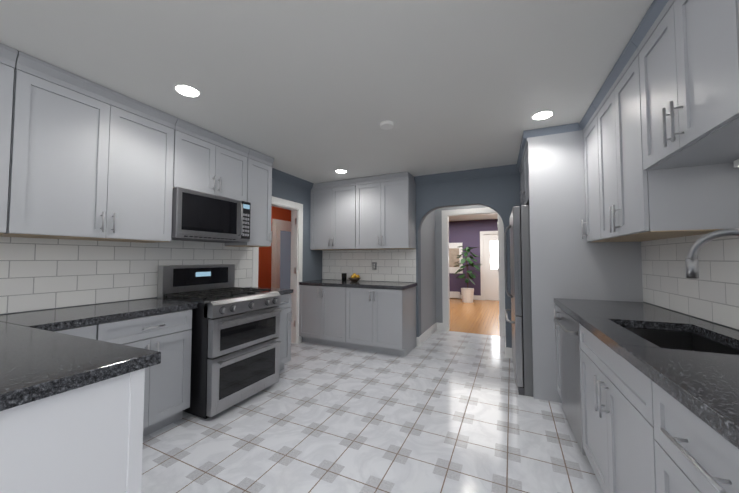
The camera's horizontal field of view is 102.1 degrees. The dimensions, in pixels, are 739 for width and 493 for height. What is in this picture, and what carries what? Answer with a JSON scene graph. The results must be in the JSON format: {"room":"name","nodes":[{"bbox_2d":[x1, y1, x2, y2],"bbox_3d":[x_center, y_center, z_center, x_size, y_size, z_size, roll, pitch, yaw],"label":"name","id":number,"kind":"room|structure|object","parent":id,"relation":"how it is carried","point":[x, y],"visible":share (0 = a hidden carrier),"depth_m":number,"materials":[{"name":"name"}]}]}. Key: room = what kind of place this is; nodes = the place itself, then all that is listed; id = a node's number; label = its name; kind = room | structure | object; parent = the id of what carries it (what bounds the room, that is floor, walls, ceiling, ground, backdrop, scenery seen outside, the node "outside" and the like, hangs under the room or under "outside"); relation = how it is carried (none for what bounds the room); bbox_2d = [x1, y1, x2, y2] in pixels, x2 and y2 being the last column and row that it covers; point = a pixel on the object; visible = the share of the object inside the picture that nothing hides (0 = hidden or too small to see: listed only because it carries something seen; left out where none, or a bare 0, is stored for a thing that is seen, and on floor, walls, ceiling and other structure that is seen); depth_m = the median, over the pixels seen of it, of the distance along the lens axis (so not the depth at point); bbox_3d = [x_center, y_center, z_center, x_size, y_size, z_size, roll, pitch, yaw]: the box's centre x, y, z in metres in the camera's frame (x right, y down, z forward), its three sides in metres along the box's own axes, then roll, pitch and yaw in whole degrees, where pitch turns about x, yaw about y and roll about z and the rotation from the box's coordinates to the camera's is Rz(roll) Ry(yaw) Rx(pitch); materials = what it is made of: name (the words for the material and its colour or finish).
{"room":"kitchen","nodes":[
{"label":"kitchen","id":0,"kind":"room"},
{"bbox_2d":[0,178,321,314],"bbox_3d":[-2.162,0.133,2.424,0.120,2.480,6.050,-1,-3,25],"label":"wall","id":1,"kind":"structure","parent":0,"point":[312,266],"depth_m":4.71,"materials":[{"name":"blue paint"}]},
{"bbox_2d":[0,43,17,233],"bbox_3d":[-2.407,-0.617,1.337,0.386,1.062,0.985,-1,-3,25],"label":"upper cabinet","id":2,"kind":"object","parent":1,"relation":"attached to","point":[8,55],"visible":0.9,"depth_m":1.70,"materials":[{"name":"paint"}]},
{"bbox_2d":[0,51,176,242],"bbox_3d":[-1.999,-0.583,2.195,0.386,1.062,0.905,-1,-3,25],"label":"upper cabinet","id":3,"kind":"object","parent":1,"relation":"attached to","point":[91,160],"visible":0.96,"depth_m":2.01,"materials":[{"name":"paint"}]},
{"bbox_2d":[0,237,252,313],"bbox_3d":[-2.130,0.173,2.340,0.008,0.547,3.090,-1,-3,25],"label":"backsplash","id":4,"kind":"structure","parent":1,"relation":"attached to","point":[40,273],"depth_m":2.30,"materials":[{"name":"tile"}]},
{"bbox_2d":[173,118,249,201],"bbox_3d":[-1.636,-0.784,2.969,0.386,0.597,0.780,-1,-3,25],"label":"upper cabinet","id":5,"kind":"object","parent":1,"relation":"attached to","point":[207,161],"visible":0.77,"depth_m":2.84,"materials":[{"name":"paint"}]},
{"bbox_2d":[171,187,250,242],"bbox_3d":[-1.608,-0.271,2.935,0.450,0.424,0.774,-1,-3,25],"label":"microwave","id":6,"kind":"object","parent":5,"relation":"attached to","point":[201,216],"visible":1,"depth_m":2.77,"materials":[{"name":"metal"}]},
{"bbox_2d":[225,148,273,246],"bbox_3d":[-1.388,-0.531,3.481,0.386,1.062,0.365,-1,-3,25],"label":"upper cabinet","id":7,"kind":"object","parent":1,"relation":"attached to","point":[259,181],"visible":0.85,"depth_m":3.42,"materials":[{"name":"paint"}]},
{"bbox_2d":[252,196,302,343],"bbox_3d":[-1.315,0.385,4.199,0.156,2.120,0.980,-1,-3,25],"label":"door frame","id":8,"kind":"structure","parent":1,"relation":"attached to","point":[295,208],"depth_m":4.53,"materials":[{"name":"white wood"}]},
{"bbox_2d":[294,218,296,326],"bbox_3d":[-1.128,0.388,4.535,0.040,1.640,0.010,-1,-3,25],"label":"hinges","id":9,"kind":"object","parent":8,"relation":"attached to","point":[295,271],"visible":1,"depth_m":4.54,"materials":[{"name":"silver metal"}]},
{"bbox_2d":[272,168,313,189],"bbox_3d":[-1.175,-0.982,4.309,0.085,0.100,1.220,-1,-3,25],"label":"crown molding","id":10,"kind":"structure","parent":1,"relation":"attached to","point":[277,174],"depth_m":4.36,"materials":[{"name":"blue paint"}]},
{"bbox_2d":[258,206,290,287],"bbox_3d":[-0.979,0.239,5.064,0.010,2.480,3.800,-1,-3,25],"label":"wall","id":11,"kind":"structure","parent":0,"point":[264,267],"depth_m":4.13,"materials":[{"name":"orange paint"}]},
{"bbox_2d":[271,219,290,288],"bbox_3d":[-1.872,0.484,6.670,0.045,2.120,0.830,-1,-3,25],"label":"french door","id":12,"kind":"structure","parent":11,"relation":"in","point":[281,257],"depth_m":6.54,"materials":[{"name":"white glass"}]},
{"bbox_2d":[0,0,653,220],"bbox_3d":[0.418,-1.079,4.387,6.200,0.100,11.720,-1,-3,25],"label":"ceiling","id":13,"kind":"structure","parent":0,"point":[315,91],"depth_m":1.87,"materials":[{"name":"paint"}]},
{"bbox_2d":[173,84,200,96],"bbox_3d":[-1.306,-1.116,2.144,0.170,0.006,0.170,-1,-3,25],"label":"recessed light","id":14,"kind":"object","parent":13,"relation":"in","point":[187,90],"visible":1,"depth_m":2.13,"materials":[{"name":"white plastic"}]},
{"bbox_2d":[335,169,346,172],"bbox_3d":[-0.391,-1.036,4.127,0.170,0.006,0.170,-1,-3,25],"label":"recessed light","id":15,"kind":"object","parent":13,"relation":"in","point":[340,171],"visible":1,"depth_m":4.12,"materials":[{"name":"white plastic"}]},
{"bbox_2d":[380,120,393,129],"bbox_3d":[0.156,-1.083,2.668,0.130,0.030,0.130,-1,-3,25],"label":"smoke detector","id":16,"kind":"object","parent":13,"relation":"attached to","point":[386,124],"visible":1,"depth_m":2.64,"materials":[{"name":"white plastic"}]},
{"bbox_2d":[531,110,553,119],"bbox_3d":[1.453,-1.101,2.511,0.170,0.006,0.170,-1,-3,25],"label":"recessed light","id":17,"kind":"object","parent":13,"relation":"in","point":[544,114],"visible":1,"depth_m":2.51,"materials":[{"name":"white plastic"}]},
{"bbox_2d":[141,330,602,492],"bbox_3d":[0.047,1.405,1.943,4.480,0.100,7.170,-1,-3,25],"label":"floor","id":18,"kind":"structure","parent":0,"point":[439,411],"depth_m":2.17,"materials":[{"name":"tile"}]},
{"bbox_2d":[0,368,144,492],"bbox_3d":[-1.803,0.881,1.026,1.698,0.873,0.950,-1,-3,25],"label":"base cabinet","id":19,"kind":"object","parent":18,"relation":"on","point":[87,439],"visible":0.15,"depth_m":0.94,"materials":[{"name":"white wood"}]},
{"bbox_2d":[0,298,197,410],"bbox_3d":[-1.598,0.437,1.452,1.718,0.045,1.921,-1,-3,25],"label":"countertop","id":20,"kind":"structure","parent":19,"relation":"on","point":[40,359],"depth_m":1.14,"materials":[{"name":"stone"}]},
{"bbox_2d":[53,324,95,339],"bbox_3d":[-2.014,0.912,1.796,0.650,0.873,0.330,-1,-3,25],"label":"base cabinet","id":21,"kind":"object","parent":18,"relation":"on","point":[88,331],"visible":0.02,"depth_m":1.77,"materials":[{"name":"paint"}]},
{"bbox_2d":[95,309,191,436],"bbox_3d":[-1.804,0.929,2.218,0.666,0.873,0.603,-1,-3,25],"label":"base cabinet","id":22,"kind":"object","parent":18,"relation":"on","point":[168,336],"visible":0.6,"depth_m":2.18,"materials":[{"name":"paint"}]},
{"bbox_2d":[157,264,281,418],"bbox_3d":[-1.369,0.783,2.818,0.793,1.213,0.760,-1,-3,25],"label":"range","id":23,"kind":"object","parent":18,"relation":"on","point":[236,342],"visible":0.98,"depth_m":2.60,"materials":[{"name":"metal"}]},
{"bbox_2d":[278,294,292,370],"bbox_3d":[-1.246,0.976,3.392,0.666,0.873,0.380,-1,-3,25],"label":"base cabinet","id":24,"kind":"object","parent":18,"relation":"on","point":[286,313],"visible":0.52,"depth_m":3.37,"materials":[{"name":"paint"}]},
{"bbox_2d":[248,287,292,294],"bbox_3d":[-1.257,0.516,3.426,0.638,0.045,0.406,-1,-3,25],"label":"countertop","id":25,"kind":"structure","parent":24,"relation":"on","point":[281,291],"depth_m":3.42,"materials":[{"name":"stone"}]},
{"bbox_2d":[299,285,348,347],"bbox_3d":[-0.580,1.025,4.613,0.828,0.873,0.666,-1,-3,25],"label":"base cabinet","id":26,"kind":"object","parent":18,"relation":"on","point":[322,315],"visible":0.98,"depth_m":4.34,"materials":[{"name":"paint"}]},
{"bbox_2d":[299,279,416,289],"bbox_3d":[-0.188,0.558,4.464,1.678,0.045,0.638,-1,-3,25],"label":"countertop","id":27,"kind":"structure","parent":26,"relation":"on","point":[373,284],"depth_m":4.25,"materials":[{"name":"stone"}]},
{"bbox_2d":[341,273,346,280],"bbox_3d":[-0.399,0.482,4.702,0.084,0.125,0.084,-1,-3,25],"label":"tumbler","id":28,"kind":"object","parent":27,"relation":"on","point":[344,276],"visible":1,"depth_m":4.67,"materials":[{"name":"black glass"}]},
{"bbox_2d":[348,273,359,281],"bbox_3d":[-0.232,0.476,4.589,0.200,0.129,0.200,-1,-3,25],"label":"fruit bowl","id":29,"kind":"object","parent":27,"relation":"on","point":[354,277],"visible":1,"depth_m":4.54,"materials":[{"name":"brown"}]},
{"bbox_2d":[346,286,415,356],"bbox_3d":[0.170,1.011,4.257,0.829,0.873,0.666,-1,-3,25],"label":"base cabinet","id":30,"kind":"object","parent":18,"relation":"on","point":[383,321],"visible":1,"depth_m":4.00,"materials":[{"name":"paint"}]},
{"bbox_2d":[504,205,532,396],"bbox_3d":[1.950,0.510,3.096,1.017,1.780,0.938,-1,-3,25],"label":"fridge","id":31,"kind":"object","parent":18,"relation":"on","point":[520,294],"visible":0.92,"depth_m":2.83,"materials":[{"name":"metal"}]},
{"bbox_2d":[554,304,561,399],"bbox_3d":[1.893,0.938,2.443,0.666,0.873,0.264,-1,-3,25],"label":"base cabinet","id":32,"kind":"object","parent":18,"relation":"on","point":[558,349],"visible":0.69,"depth_m":2.59,"materials":[{"name":"paint"}]},
{"bbox_2d":[554,308,585,455],"bbox_3d":[1.693,0.923,2.047,0.685,0.870,0.658,-1,-3,25],"label":"dishwasher","id":33,"kind":"object","parent":18,"relation":"on","point":[569,325],"visible":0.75,"depth_m":2.07,"materials":[{"name":"metal"}]},
{"bbox_2d":[517,123,642,402],"bbox_3d":[2.061,0.162,3.110,0.894,2.477,1.152,-1,-3,25],"label":"surround","id":34,"kind":"object","parent":18,"relation":"on","point":[567,261],"visible":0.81,"depth_m":2.69,"materials":[{"name":"paint"}]},
{"bbox_2d":[580,324,655,492],"bbox_3d":[1.407,0.892,1.300,0.685,0.873,0.974,-1,-3,25],"label":"base cabinet","id":35,"kind":"object","parent":18,"relation":"on","point":[618,422],"visible":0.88,"depth_m":1.33,"materials":[{"name":"paint"}]},
{"bbox_2d":[652,381,738,492],"bbox_3d":[1.104,0.864,0.607,0.681,0.873,0.580,-1,-3,25],"label":"base cabinet","id":36,"kind":"object","parent":18,"relation":"on","point":[694,453],"visible":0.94,"depth_m":0.81,"materials":[{"name":"paint"}]},
{"bbox_3d":[0.782,0.833,-0.158,0.690,0.873,1.119,-1,-3,25],"label":"base cabinet","id":37,"kind":"object","parent":18,"relation":"on","visible":0},
{"bbox_2d":[554,298,738,448],"bbox_3d":[1.258,0.513,0.947,0.772,0.238,3.541,-1,-3,25],"label":"countertop","id":38,"kind":"structure","parent":37,"relation":"on","point":[690,363],"depth_m":1.22,"materials":[{"name":"stone"}]},
{"bbox_2d":[685,228,738,278],"bbox_3d":[1.563,0.164,1.271,0.274,0.486,0.146,-1,-3,25],"label":"faucet","id":39,"kind":"object","parent":38,"relation":"on","point":[692,264],"visible":1,"depth_m":1.35,"materials":[{"name":"silver metal"}]},
{"bbox_2d":[327,173,520,347],"bbox_3d":[0.988,0.211,4.358,4.150,2.480,0.150,-1,-3,25],"label":"wall","id":40,"kind":"structure","parent":0,"point":[499,195],"depth_m":4.12,"materials":[{"name":"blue paint"}]},
{"bbox_2d":[310,178,360,249],"bbox_3d":[-0.519,-0.478,4.800,0.828,1.062,0.386,-1,-3,25],"label":"upper cabinet","id":41,"kind":"object","parent":40,"relation":"attached to","point":[333,216],"visible":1,"depth_m":4.65,"materials":[{"name":"paint"}]},
{"bbox_2d":[322,249,415,281],"bbox_3d":[-0.059,0.286,4.765,1.652,0.517,0.008,-1,-3,25],"label":"backsplash","id":42,"kind":"structure","parent":40,"relation":"attached to","point":[396,265],"depth_m":4.72,"materials":[{"name":"tile"}]},
{"bbox_2d":[372,262,376,269],"bbox_3d":[0.076,0.304,4.691,0.075,0.120,0.008,-1,-3,25],"label":"electrical outlet","id":43,"kind":"object","parent":42,"relation":"attached to","point":[374,265],"visible":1,"depth_m":4.69,"materials":[{"name":"metal"}]},
{"bbox_2d":[355,171,415,249],"bbox_3d":[0.230,-0.492,4.444,0.829,1.062,0.386,-1,-3,25],"label":"upper cabinet","id":44,"kind":"object","parent":40,"relation":"attached to","point":[385,211],"visible":0.98,"depth_m":4.29,"materials":[{"name":"paint"}]},
{"bbox_2d":[414,164,519,183],"bbox_3d":[1.321,-0.990,4.117,1.440,0.100,0.085,-1,-3,25],"label":"crown molding","id":45,"kind":"structure","parent":40,"relation":"attached to","point":[423,179],"depth_m":4.09,"materials":[{"name":"blue paint"}]},
{"bbox_2d":[505,338,507,357],"bbox_3d":[1.995,1.387,4.361,0.014,0.130,1.134,-1,-3,25],"label":"baseboard","id":46,"kind":"structure","parent":40,"relation":"attached to","point":[505,338],"depth_m":3.86,"materials":[{"name":"white wood"}]},
{"bbox_2d":[421,209,437,334],"bbox_3d":[0.959,0.236,4.985,0.120,2.480,0.960,-1,-3,25],"label":"wall","id":47,"kind":"structure","parent":0,"point":[431,272],"depth_m":5.00,"materials":[{"name":"paint"}]},
{"bbox_2d":[417,322,437,345],"bbox_3d":[0.955,1.407,4.855,0.024,0.130,1.134,-1,-3,25],"label":"baseboard","id":48,"kind":"structure","parent":47,"relation":"attached to","point":[426,335],"depth_m":4.76,"materials":[{"name":"white wood"}]},
{"bbox_2d":[437,205,486,322],"bbox_3d":[1.751,0.245,5.218,1.350,2.480,0.120,-1,-3,25],"label":"wall","id":49,"kind":"structure","parent":0,"point":[439,211],"depth_m":5.37,"materials":[{"name":"paint"}]},
{"bbox_2d":[442,207,505,336],"bbox_3d":[1.796,0.414,5.190,1.030,2.140,0.156,-1,-3,25],"label":"door frame","id":50,"kind":"structure","parent":49,"relation":"attached to","point":[446,214],"depth_m":5.26,"materials":[{"name":"white wood"}]},
{"bbox_2d":[449,219,497,295],"bbox_3d":[3.452,0.410,9.322,5.200,2.480,0.100,-1,-3,25],"label":"wall","id":51,"kind":"structure","parent":0,"point":[466,234],"depth_m":9.41,"materials":[{"name":"purple paint"}]},
{"bbox_2d":[450,291,459,297],"bbox_3d":[2.191,1.549,9.767,1.500,0.200,0.064,-1,-3,25],"label":"baseboard heater","id":52,"kind":"object","parent":51,"relation":"attached to","point":[454,294],"visible":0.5,"depth_m":9.49,"materials":[{"name":"white metal"}]},
{"bbox_2d":[449,243,462,273],"bbox_3d":[2.656,0.372,9.627,0.660,0.980,0.031,-1,-3,25],"label":"picture frame","id":53,"kind":"object","parent":51,"relation":"attached to","point":[455,249],"visible":0.54,"depth_m":9.57,"materials":[{"name":"white"}]},
{"bbox_2d":[455,295,480,299],"bbox_3d":[2.303,1.604,9.757,2.510,0.130,0.014,-1,-3,25],"label":"baseboard","id":54,"kind":"structure","parent":51,"relation":"attached to","point":[475,297],"depth_m":9.28,"materials":[{"name":"white wood"}]},
{"bbox_2d":[480,231,497,299],"bbox_3d":[3.900,0.581,9.092,0.980,2.120,0.118,-1,-3,25],"label":"door frame","id":55,"kind":"structure","parent":51,"relation":"attached to","point":[482,233],"depth_m":9.23,"materials":[{"name":"white wood"}]},
{"bbox_2d":[484,234,498,300],"bbox_3d":[3.902,0.630,9.095,0.774,2.012,0.048,-1,-3,25],"label":"exterior door","id":56,"kind":"structure","parent":51,"relation":"in","point":[491,279],"depth_m":9.15,"materials":[{"name":"white wood"}]},
{"bbox_2d":[449,298,499,335],"bbox_3d":[1.280,1.572,6.098,6.200,0.100,7.700,-1,-3,25],"label":"floor","id":57,"kind":"structure","parent":0,"point":[478,317],"depth_m":6.47,"materials":[{"name":"brown wood"}]},
{"bbox_2d":[453,246,480,302],"bbox_3d":[2.898,0.798,8.792,0.838,1.663,0.867,-1,-3,25],"label":"plant","id":58,"kind":"object","parent":57,"relation":"on","point":[467,293],"visible":1,"depth_m":8.67,"materials":[{"name":"green plant"}]},
{"bbox_2d":[645,302,733,328],"bbox_3d":[1.589,0.067,0.769,0.350,2.480,5.980,-1,-3,25],"label":"wall","id":59,"kind":"structure","parent":0,"point":[689,315],"depth_m":1.84,"materials":[{"name":"white tile"}]},
{"bbox_2d":[579,103,658,241],"bbox_3d":[1.973,-0.575,2.383,0.429,1.062,0.414,-1,-3,25],"label":"upper cabinet","id":60,"kind":"object","parent":59,"relation":"attached to","point":[588,124],"visible":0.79,"depth_m":2.45,"materials":[{"name":"paint"}]},
{"bbox_2d":[592,39,738,239],"bbox_3d":[1.754,-0.596,1.861,0.433,1.062,0.742,-1,-3,25],"label":"upper cabinet","id":61,"kind":"object","parent":59,"relation":"attached to","point":[637,201],"visible":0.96,"depth_m":1.65,"materials":[{"name":"paint"}]},
{"bbox_2d":[631,0,738,169],"bbox_3d":[1.472,-0.782,1.211,0.432,0.742,0.712,-1,-3,25],"label":"upper cabinet","id":62,"kind":"object","parent":59,"relation":"attached to","point":[688,51],"visible":1,"depth_m":1.23,"materials":[{"name":"paint"}]},
{"bbox_2d":[734,159,738,167],"bbox_3d":[1.617,-0.395,1.113,0.088,0.036,0.602,-1,-3,25],"label":"under-cabinet light","id":63,"kind":"object","parent":62,"relation":"attached to","point":[736,163],"visible":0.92,"depth_m":1.38,"materials":[{"name":"white plastic"}]},
{"bbox_2d":[641,234,738,329],"bbox_3d":[1.554,-0.042,0.854,0.142,0.857,3.498,-1,-3,25],"label":"backsplash","id":64,"kind":"structure","parent":59,"relation":"attached to","point":[711,294],"depth_m":1.79,"materials":[{"name":"tile"}]}
]}

